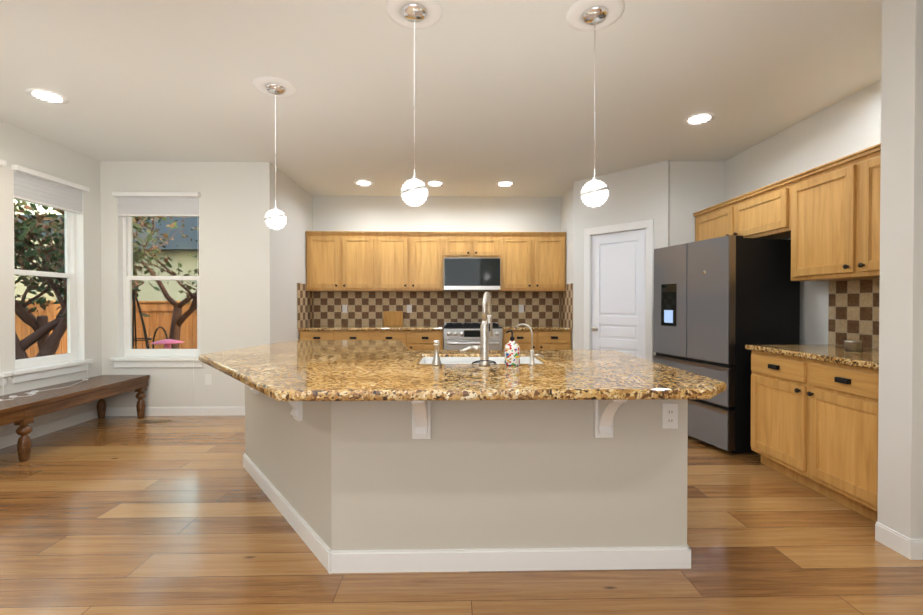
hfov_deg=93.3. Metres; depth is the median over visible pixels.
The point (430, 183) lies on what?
recessed light
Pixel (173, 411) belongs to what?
baseboard
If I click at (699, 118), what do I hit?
recessed light
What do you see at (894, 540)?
baseboard
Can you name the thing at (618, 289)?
door
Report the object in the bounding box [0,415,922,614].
floor
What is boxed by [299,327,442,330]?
countertop
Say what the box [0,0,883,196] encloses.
ceiling
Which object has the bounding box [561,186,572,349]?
wall
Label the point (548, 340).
base cabinet
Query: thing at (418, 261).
upper cabinet
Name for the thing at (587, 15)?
pendant light
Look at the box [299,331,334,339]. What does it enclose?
base cabinet
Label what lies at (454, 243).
upper cabinet
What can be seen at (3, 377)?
window frame
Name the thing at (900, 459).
wall
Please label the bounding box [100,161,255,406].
wall
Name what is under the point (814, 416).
base cabinet
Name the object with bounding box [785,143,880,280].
upper cabinet
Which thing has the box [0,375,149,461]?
bench
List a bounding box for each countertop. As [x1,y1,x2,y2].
[198,340,725,403]
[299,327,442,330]
[503,327,570,330]
[745,344,878,370]
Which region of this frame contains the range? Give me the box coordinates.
[444,322,502,349]
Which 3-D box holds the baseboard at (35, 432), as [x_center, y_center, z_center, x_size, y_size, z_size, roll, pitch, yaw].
[-3.868,1.172,1.530,0.012,0.095,6.510,0,1,-1]
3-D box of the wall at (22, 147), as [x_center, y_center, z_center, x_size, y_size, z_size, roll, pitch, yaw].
[-3.954,-0.175,1.516,0.160,2.790,6.830,0,1,-1]
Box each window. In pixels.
[14,199,76,368]
[123,217,199,355]
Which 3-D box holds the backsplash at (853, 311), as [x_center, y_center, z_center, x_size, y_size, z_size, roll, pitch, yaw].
[2.914,0.045,2.861,0.009,0.515,1.160,0,1,-1]
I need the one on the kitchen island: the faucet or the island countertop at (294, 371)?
the island countertop at (294, 371)
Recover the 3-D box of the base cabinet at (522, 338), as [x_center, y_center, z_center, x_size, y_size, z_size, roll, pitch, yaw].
[0.766,0.741,6.056,0.455,0.874,0.608,0,1,-1]
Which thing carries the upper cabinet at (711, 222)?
attached to the wall at (850, 124)
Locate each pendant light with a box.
[252,76,296,228]
[386,0,442,205]
[566,0,624,206]
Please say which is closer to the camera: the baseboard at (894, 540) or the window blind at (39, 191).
the baseboard at (894, 540)
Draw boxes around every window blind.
[14,172,87,378]
[118,198,198,383]
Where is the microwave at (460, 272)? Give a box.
[443,255,502,290]
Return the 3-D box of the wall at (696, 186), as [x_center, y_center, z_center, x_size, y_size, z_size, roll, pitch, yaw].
[2.620,-0.206,4.863,0.830,2.790,0.160,0,1,-1]
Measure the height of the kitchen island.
0.875 m
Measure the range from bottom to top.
0.960 m
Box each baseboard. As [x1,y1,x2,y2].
[0,409,97,448]
[105,407,244,415]
[875,522,909,557]
[908,539,922,559]
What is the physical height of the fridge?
1.785 m
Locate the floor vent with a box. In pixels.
[137,420,170,422]
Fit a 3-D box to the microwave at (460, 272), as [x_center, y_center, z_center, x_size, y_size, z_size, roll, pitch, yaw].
[0.142,-0.462,6.141,0.774,0.439,0.389,0,1,-1]
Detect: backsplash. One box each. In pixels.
[297,283,572,328]
[828,278,879,349]
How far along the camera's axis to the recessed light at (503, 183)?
5.64 m
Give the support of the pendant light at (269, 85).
hanging from the ceiling
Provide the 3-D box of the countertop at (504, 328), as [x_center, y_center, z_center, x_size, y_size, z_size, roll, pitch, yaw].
[0.993,0.283,6.047,0.910,0.038,0.628,0,1,-1]
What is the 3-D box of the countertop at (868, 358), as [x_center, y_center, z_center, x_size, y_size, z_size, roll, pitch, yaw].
[2.561,0.312,2.841,0.693,0.038,1.121,0,1,-1]
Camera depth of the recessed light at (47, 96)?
3.26 m
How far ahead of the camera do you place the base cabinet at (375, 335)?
5.71 m
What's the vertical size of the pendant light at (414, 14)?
1.035 m
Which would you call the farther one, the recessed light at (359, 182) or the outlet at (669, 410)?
the recessed light at (359, 182)
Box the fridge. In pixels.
[654,235,799,453]
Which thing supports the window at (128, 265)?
in the wall at (226, 190)
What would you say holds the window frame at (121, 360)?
attached to the wall at (226, 190)
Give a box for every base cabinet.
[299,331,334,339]
[335,331,370,339]
[371,331,406,346]
[407,331,442,349]
[502,327,538,349]
[539,331,570,349]
[751,351,800,482]
[801,359,878,521]
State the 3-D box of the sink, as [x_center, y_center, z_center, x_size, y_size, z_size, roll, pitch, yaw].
[0.110,0.432,2.527,0.714,0.241,0.438,0,1,-1]
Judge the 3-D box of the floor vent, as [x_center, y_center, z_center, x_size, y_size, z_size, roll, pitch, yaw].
[-3.209,1.189,4.560,0.300,0.006,0.100,0,1,-1]
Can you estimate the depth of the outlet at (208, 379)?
4.80 m
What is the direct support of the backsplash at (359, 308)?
attached to the wall at (442, 213)
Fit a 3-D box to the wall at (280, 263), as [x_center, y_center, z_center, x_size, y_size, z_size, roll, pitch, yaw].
[-2.212,-0.213,5.634,0.160,2.790,1.650,0,1,-1]
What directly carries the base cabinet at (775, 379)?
on the floor
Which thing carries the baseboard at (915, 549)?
attached to the wall at (900, 459)
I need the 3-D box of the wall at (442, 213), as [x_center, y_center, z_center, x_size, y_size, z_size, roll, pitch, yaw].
[-0.269,-0.220,6.421,3.760,2.790,0.160,0,1,-1]
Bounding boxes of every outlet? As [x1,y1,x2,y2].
[205,374,211,384]
[662,403,677,428]
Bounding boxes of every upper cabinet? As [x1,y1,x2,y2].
[306,231,374,290]
[375,231,442,290]
[443,232,474,254]
[475,232,502,254]
[503,232,565,290]
[693,200,728,241]
[729,179,784,238]
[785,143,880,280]
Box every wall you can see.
[0,121,101,436]
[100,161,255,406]
[255,162,312,345]
[313,196,560,231]
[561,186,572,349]
[573,160,669,361]
[670,161,723,245]
[724,80,880,343]
[877,0,922,538]
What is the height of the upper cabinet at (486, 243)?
0.360 m
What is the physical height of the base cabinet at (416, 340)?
0.874 m
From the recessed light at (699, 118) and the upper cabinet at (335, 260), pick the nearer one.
the recessed light at (699, 118)
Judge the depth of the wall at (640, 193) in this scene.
5.11 m
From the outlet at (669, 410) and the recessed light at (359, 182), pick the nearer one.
the outlet at (669, 410)
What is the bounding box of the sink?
[422,356,525,363]
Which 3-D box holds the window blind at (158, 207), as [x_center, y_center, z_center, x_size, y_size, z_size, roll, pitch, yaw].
[-3.323,-0.100,4.784,0.885,2.220,0.117,0,1,-1]
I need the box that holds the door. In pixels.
[584,219,653,360]
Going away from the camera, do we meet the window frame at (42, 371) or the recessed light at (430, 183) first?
the window frame at (42, 371)
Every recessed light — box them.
[25,88,68,103]
[354,180,372,185]
[426,181,443,185]
[496,181,514,186]
[683,112,715,125]
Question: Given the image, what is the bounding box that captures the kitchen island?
[243,400,690,573]
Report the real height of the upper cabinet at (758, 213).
0.410 m
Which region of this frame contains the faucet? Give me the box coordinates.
[430,292,537,363]
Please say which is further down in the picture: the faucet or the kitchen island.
the kitchen island
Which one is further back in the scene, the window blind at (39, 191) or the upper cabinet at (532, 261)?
the upper cabinet at (532, 261)
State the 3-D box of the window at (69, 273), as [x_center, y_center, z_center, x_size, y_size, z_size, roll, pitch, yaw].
[-4.042,-0.327,4.184,0.070,1.755,0.730,0,1,-1]
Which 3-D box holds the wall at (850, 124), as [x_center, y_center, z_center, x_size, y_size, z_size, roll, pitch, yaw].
[3.027,-0.175,1.522,0.160,2.790,6.540,0,1,-1]
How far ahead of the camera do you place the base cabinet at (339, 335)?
5.70 m
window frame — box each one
[0,159,11,385]
[10,165,93,383]
[110,192,202,366]

